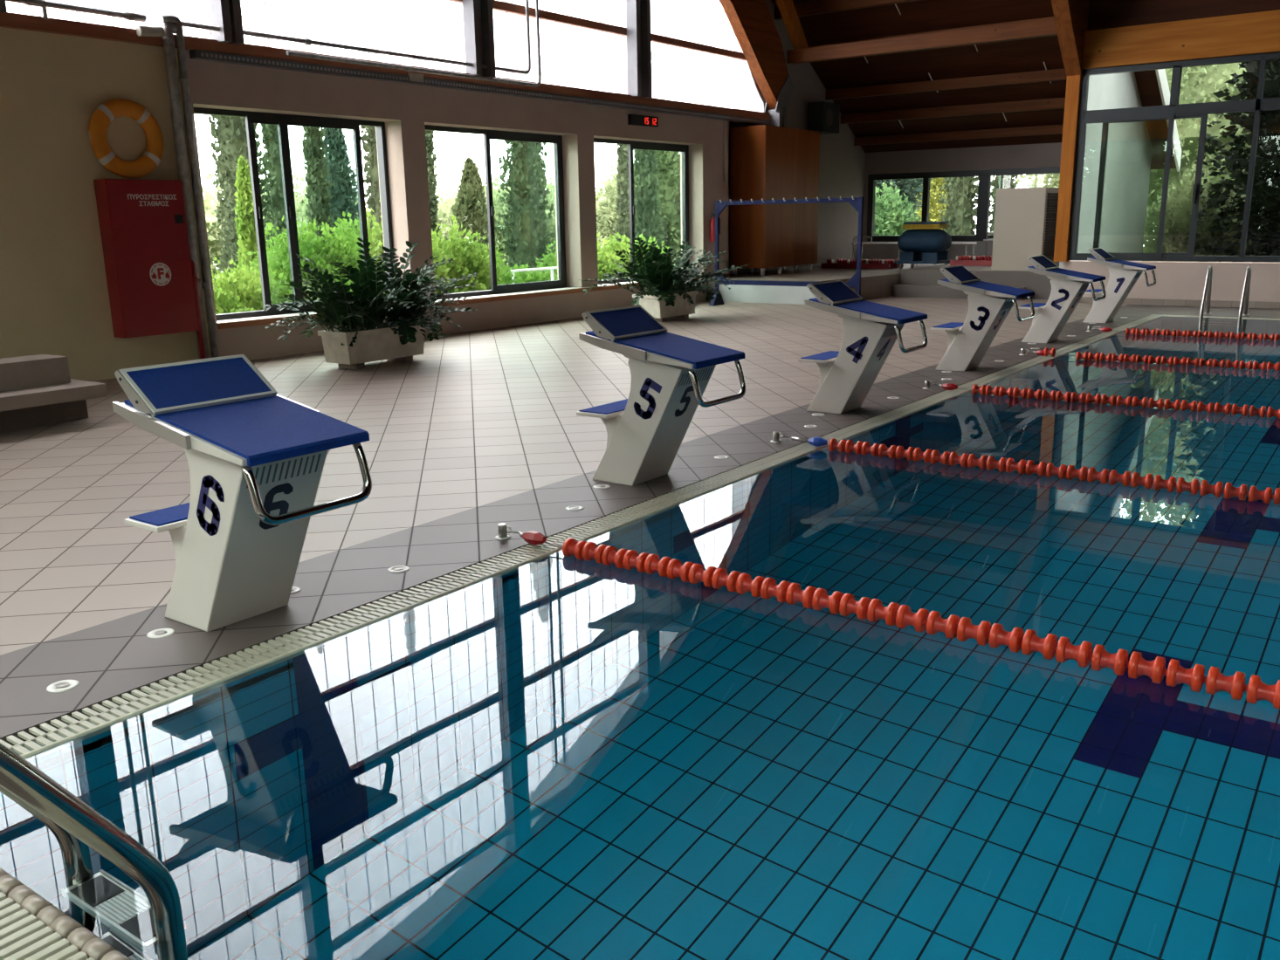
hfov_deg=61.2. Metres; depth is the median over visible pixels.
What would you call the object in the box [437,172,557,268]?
round tree
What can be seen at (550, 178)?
tree
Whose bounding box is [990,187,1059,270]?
cabinet
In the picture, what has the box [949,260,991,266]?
tray
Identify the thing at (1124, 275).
starting block
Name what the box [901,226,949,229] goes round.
foam mat
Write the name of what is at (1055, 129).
timber purlin
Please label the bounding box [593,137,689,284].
window
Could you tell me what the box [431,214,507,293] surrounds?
shrub
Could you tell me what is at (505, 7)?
window
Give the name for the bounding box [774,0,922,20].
timber purlin
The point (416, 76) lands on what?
junction box
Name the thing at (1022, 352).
post
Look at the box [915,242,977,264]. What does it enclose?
steel table
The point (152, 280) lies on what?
cabinet
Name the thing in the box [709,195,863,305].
hook rack
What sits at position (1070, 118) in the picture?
timber post
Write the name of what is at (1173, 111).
window
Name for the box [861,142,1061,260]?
wall
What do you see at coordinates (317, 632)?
gutter grating
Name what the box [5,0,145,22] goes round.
pipe
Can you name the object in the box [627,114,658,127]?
digital clock
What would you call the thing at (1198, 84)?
tree
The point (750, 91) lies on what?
wall
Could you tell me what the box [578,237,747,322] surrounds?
potted plant
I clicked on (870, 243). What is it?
steel table
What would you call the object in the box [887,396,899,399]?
socket
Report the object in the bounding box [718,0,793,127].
rafter
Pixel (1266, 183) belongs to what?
tree
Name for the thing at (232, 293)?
shrub
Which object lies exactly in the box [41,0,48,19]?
pipe
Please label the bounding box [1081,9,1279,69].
timber beam
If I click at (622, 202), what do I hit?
cypress tree
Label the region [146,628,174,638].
socket
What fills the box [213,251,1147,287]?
ground
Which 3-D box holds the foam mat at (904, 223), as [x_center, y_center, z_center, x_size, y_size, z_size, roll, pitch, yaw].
[5.340,-4.804,20.203,0.704,0.042,0.440,9,17,35]
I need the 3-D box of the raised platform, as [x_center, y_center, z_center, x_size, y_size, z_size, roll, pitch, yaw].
[5.059,-3.659,19.686,5.450,0.440,7.000,9,17,35]
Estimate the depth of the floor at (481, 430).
6.29 m
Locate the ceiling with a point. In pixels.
(1029, 54)
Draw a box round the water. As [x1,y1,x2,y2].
[0,316,1279,959]
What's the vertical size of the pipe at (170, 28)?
3.240 m
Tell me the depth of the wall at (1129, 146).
18.47 m
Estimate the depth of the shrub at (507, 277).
17.92 m
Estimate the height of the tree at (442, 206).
3.357 m
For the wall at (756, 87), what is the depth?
18.90 m
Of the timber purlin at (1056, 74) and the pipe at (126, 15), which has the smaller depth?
the pipe at (126, 15)
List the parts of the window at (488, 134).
handle, sash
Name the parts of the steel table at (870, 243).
leg, hand rail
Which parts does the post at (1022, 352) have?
post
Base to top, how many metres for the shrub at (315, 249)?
2.244 m
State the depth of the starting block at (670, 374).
5.63 m
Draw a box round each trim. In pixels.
[0,12,769,119]
[19,314,1279,758]
[708,281,815,304]
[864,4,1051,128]
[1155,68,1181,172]
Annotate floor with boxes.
[0,296,1279,746]
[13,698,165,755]
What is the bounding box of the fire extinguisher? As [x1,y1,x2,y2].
[709,213,720,241]
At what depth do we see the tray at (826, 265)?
20.73 m
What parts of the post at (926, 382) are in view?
post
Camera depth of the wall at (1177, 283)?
15.65 m
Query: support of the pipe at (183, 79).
on the floor at (481, 430)
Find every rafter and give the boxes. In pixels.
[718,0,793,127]
[1051,0,1089,81]
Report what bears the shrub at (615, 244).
on the ground
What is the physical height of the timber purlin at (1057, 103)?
0.180 m
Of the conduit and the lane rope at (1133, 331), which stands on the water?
the lane rope at (1133, 331)
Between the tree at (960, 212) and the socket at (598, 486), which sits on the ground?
the tree at (960, 212)
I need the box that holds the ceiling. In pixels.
[771,0,1176,169]
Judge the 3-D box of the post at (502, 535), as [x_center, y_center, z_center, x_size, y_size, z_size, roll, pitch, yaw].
[-0.615,0.228,4.838,0.072,0.063,0.072,9,17,35]
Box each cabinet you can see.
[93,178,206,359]
[729,124,819,275]
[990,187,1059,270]
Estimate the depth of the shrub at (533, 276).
19.14 m
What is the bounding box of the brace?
[775,0,808,48]
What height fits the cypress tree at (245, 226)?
3.123 m
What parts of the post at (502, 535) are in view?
post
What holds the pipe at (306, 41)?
attached to the steel column at (225, 14)
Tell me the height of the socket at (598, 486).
0.006 m
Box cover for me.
[897,228,951,253]
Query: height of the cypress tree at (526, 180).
9.032 m
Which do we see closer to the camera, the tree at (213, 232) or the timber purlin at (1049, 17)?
the timber purlin at (1049, 17)
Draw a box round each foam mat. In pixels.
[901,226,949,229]
[902,223,949,227]
[903,221,948,224]
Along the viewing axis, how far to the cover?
20.06 m
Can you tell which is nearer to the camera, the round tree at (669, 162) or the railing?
the railing
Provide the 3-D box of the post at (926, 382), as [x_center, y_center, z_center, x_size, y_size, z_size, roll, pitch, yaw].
[2.325,-0.773,8.757,0.072,0.063,0.072,9,17,35]
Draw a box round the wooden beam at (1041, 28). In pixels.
[786,18,1057,64]
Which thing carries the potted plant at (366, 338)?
on the floor at (481, 430)
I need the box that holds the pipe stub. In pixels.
[135,25,165,36]
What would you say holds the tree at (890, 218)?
on the ground
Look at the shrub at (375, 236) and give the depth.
15.85 m
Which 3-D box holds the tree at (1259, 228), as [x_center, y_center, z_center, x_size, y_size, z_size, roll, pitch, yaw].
[12.296,-5.173,20.768,2.389,3.388,2.351,-1,14,0]
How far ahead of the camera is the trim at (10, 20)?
11.06 m
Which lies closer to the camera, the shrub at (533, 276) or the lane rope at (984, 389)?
the lane rope at (984, 389)
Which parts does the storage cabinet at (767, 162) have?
door, door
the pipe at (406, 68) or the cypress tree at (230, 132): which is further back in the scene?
the cypress tree at (230, 132)
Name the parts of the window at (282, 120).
handle, sash, handle, sash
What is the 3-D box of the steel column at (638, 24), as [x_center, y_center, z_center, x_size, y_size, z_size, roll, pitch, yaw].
[-0.031,-7.324,15.550,0.180,3.445,0.360,9,17,35]
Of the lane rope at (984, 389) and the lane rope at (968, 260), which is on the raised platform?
the lane rope at (968, 260)
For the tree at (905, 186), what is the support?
on the ground
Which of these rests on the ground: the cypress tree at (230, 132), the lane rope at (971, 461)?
the cypress tree at (230, 132)
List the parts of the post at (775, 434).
post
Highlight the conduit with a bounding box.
[723,120,725,182]
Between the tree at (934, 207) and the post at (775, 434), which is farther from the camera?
the tree at (934, 207)
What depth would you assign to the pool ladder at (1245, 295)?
14.13 m
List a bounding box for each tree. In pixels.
[198,0,276,273]
[201,172,267,281]
[204,171,308,246]
[233,155,268,274]
[249,0,287,247]
[262,189,369,235]
[291,0,333,243]
[320,127,359,243]
[354,0,383,231]
[356,189,456,245]
[410,0,440,237]
[435,178,485,211]
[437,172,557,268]
[447,157,502,258]
[497,0,556,275]
[545,174,605,255]
[595,152,677,259]
[613,0,638,242]
[633,15,664,249]
[633,150,681,265]
[873,181,921,235]
[875,178,932,221]
[904,177,950,229]
[936,176,978,235]
[988,174,1019,234]
[995,173,1157,226]
[1143,174,1232,252]
[1144,62,1259,240]
[1191,59,1279,262]
[1229,156,1277,262]
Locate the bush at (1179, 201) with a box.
[1142,164,1254,262]
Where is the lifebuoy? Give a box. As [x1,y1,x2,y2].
[88,97,164,178]
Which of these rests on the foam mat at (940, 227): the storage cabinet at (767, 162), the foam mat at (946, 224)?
the foam mat at (946, 224)
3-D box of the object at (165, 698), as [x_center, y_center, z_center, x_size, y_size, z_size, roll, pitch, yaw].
[12.695,1.750,1.621,25.380,1.755,15.400,9,17,35]
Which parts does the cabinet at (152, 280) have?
door, door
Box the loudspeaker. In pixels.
[807,101,839,134]
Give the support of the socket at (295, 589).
on the floor at (481, 430)
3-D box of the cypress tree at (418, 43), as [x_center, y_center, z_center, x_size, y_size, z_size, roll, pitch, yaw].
[-4.489,-6.886,22.589,0.573,7.021,0.606,-7,15,-23]
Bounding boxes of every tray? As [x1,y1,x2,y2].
[189,49,769,124]
[821,262,903,268]
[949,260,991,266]
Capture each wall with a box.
[0,0,865,381]
[732,34,763,126]
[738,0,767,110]
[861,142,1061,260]
[1059,71,1152,268]
[1064,261,1279,309]
[1087,0,1279,30]
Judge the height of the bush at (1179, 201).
2.572 m
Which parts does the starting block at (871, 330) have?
rail, foot plate, handle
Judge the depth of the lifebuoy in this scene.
9.91 m
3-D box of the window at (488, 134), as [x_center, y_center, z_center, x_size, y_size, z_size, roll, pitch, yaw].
[-1.954,-3.558,14.427,0.140,2.120,2.870,9,17,35]
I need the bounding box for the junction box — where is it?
[407,72,423,82]
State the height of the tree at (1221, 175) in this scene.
2.512 m
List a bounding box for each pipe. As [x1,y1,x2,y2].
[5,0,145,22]
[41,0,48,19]
[158,14,218,357]
[162,21,209,359]
[180,0,530,74]
[285,0,541,87]
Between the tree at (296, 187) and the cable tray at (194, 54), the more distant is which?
the tree at (296, 187)
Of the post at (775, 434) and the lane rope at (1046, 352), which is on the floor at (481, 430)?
the post at (775, 434)
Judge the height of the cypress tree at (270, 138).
8.021 m
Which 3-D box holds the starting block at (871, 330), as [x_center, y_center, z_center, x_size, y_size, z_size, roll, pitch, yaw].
[1.589,-0.936,7.672,0.782,0.917,0.524,9,17,35]
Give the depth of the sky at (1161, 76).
19.22 m
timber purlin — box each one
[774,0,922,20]
[808,16,1054,47]
[825,68,1066,100]
[839,97,1065,123]
[854,124,1063,145]
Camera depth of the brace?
18.70 m
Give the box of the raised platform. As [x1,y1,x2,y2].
[706,262,1051,301]
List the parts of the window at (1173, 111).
sash, sash, handle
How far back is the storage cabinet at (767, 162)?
18.86 m
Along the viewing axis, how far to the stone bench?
7.71 m
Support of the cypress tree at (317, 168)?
on the ground
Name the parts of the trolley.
panel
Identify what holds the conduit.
attached to the wall at (54, 297)
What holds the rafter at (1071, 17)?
on the timber beam at (1253, 33)
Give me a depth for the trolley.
20.26 m
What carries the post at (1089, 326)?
on the floor at (481, 430)
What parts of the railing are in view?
rail, post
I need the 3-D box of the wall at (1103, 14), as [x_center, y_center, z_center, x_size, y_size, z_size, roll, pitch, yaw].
[10.543,-4.288,1.694,34.050,2.070,18.700,9,17,35]
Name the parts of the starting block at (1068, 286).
foot plate, rail, handle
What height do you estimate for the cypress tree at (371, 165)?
8.616 m
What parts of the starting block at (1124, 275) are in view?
foot plate, rail, handle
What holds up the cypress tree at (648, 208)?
on the ground
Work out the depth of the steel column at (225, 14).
10.49 m
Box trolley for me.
[895,250,949,268]
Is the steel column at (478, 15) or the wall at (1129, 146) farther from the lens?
the wall at (1129, 146)
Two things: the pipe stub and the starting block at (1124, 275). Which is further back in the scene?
the starting block at (1124, 275)
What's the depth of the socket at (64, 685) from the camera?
3.35 m
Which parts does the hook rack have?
post, post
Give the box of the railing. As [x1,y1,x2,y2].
[510,267,557,283]
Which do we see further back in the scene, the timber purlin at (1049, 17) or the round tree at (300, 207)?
the round tree at (300, 207)
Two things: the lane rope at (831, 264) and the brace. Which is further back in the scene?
the lane rope at (831, 264)
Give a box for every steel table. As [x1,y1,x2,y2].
[850,235,899,259]
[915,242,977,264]
[983,231,993,255]
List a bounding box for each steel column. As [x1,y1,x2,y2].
[0,0,6,13]
[209,0,244,44]
[461,0,495,77]
[626,0,652,97]
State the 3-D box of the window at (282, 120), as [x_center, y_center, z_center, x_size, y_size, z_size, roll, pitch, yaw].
[-3.782,-2.930,11.965,0.170,2.120,2.650,9,17,35]
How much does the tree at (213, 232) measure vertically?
3.688 m
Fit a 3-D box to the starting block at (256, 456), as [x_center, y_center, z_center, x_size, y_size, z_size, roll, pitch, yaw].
[-1.351,0.064,3.753,0.782,0.917,0.524,9,17,35]
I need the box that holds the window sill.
[214,274,729,329]
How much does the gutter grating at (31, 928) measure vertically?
0.049 m
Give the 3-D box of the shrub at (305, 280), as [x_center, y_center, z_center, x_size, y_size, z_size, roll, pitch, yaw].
[-4.310,-1.996,14.268,1.349,1.398,1.504,-3,14,-8]
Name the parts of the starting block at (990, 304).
rail, foot plate, handle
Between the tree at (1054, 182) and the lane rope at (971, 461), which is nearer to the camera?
the lane rope at (971, 461)
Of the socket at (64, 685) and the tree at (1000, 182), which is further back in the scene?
the tree at (1000, 182)
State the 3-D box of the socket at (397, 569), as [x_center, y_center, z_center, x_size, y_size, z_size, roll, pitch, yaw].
[-0.988,0.366,4.426,0.092,0.006,0.092,9,17,35]
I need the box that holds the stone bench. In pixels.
[0,353,107,431]
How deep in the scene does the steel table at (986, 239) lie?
20.98 m
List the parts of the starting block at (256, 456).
rail, foot plate, rail, handle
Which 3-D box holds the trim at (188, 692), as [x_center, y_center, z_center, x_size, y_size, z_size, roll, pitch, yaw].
[12.681,0.874,1.420,24.989,0.042,15.290,9,17,35]
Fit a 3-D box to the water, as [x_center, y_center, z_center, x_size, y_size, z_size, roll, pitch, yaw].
[12.674,0.865,1.404,24.985,0.001,15.030,9,17,35]
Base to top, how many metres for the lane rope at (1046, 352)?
0.108 m
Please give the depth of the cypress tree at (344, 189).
22.51 m
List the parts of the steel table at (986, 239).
leg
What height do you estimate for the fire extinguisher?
0.455 m
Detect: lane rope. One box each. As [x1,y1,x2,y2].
[505,525,1279,709]
[778,433,1279,504]
[821,258,903,268]
[929,381,1279,419]
[949,254,992,266]
[1025,347,1279,371]
[1091,326,1279,341]
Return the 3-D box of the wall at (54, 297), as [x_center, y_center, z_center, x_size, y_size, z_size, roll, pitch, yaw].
[-2.008,-5.237,14.057,0.700,6.400,24.100,9,17,35]
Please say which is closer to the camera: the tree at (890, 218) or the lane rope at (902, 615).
the lane rope at (902, 615)
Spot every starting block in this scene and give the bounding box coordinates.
[112,354,371,632]
[576,304,745,486]
[798,280,927,413]
[930,264,1034,371]
[1018,254,1106,343]
[1082,247,1156,323]
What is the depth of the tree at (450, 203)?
44.85 m
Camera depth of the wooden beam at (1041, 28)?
17.51 m
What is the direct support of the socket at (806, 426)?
on the floor at (481, 430)
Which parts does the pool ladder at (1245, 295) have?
rail, rail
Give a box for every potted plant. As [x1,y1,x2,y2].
[260,237,479,369]
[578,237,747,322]
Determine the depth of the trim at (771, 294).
17.63 m
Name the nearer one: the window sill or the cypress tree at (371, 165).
the window sill
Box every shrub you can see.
[210,256,293,314]
[236,213,379,306]
[272,278,328,301]
[327,198,455,294]
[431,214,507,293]
[481,252,524,284]
[508,263,557,282]
[535,231,637,280]
[598,232,669,273]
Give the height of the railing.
1.202 m
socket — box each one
[46,680,79,692]
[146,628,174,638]
[290,586,301,594]
[387,565,409,573]
[565,505,584,510]
[592,484,610,488]
[714,455,729,459]
[804,425,818,427]
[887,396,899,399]
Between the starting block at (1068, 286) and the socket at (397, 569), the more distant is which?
the starting block at (1068, 286)
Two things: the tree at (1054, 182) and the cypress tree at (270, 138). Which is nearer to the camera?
the cypress tree at (270, 138)
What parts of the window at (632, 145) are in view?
sash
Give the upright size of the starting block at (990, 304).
0.917 m
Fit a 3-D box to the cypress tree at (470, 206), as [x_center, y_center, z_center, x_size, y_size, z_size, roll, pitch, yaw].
[-4.067,-5.946,26.055,1.342,3.551,1.452,2,14,14]
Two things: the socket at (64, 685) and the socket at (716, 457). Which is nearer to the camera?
the socket at (64, 685)
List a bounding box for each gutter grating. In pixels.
[0,314,1163,755]
[0,867,130,959]
[1164,314,1279,319]
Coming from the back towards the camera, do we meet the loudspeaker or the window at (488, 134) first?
the loudspeaker
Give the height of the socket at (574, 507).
0.006 m
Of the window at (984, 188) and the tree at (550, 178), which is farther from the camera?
the tree at (550, 178)
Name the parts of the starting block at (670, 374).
rail, foot plate, handle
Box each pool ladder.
[0,743,184,941]
[1198,266,1251,319]
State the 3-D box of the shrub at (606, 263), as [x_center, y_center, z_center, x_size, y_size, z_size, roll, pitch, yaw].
[-1.028,-3.995,21.489,2.170,1.835,2.015,-2,14,-5]
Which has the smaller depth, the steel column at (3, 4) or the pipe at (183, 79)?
the steel column at (3, 4)
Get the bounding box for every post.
[495,523,510,540]
[770,431,781,442]
[922,380,931,389]
[1018,348,1026,355]
[1053,75,1081,261]
[1086,325,1092,331]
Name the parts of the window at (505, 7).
glazing rail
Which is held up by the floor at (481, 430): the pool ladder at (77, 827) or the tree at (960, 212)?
the pool ladder at (77, 827)
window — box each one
[37,0,763,112]
[193,107,394,320]
[424,124,566,298]
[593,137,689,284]
[866,166,1059,241]
[1068,52,1279,261]

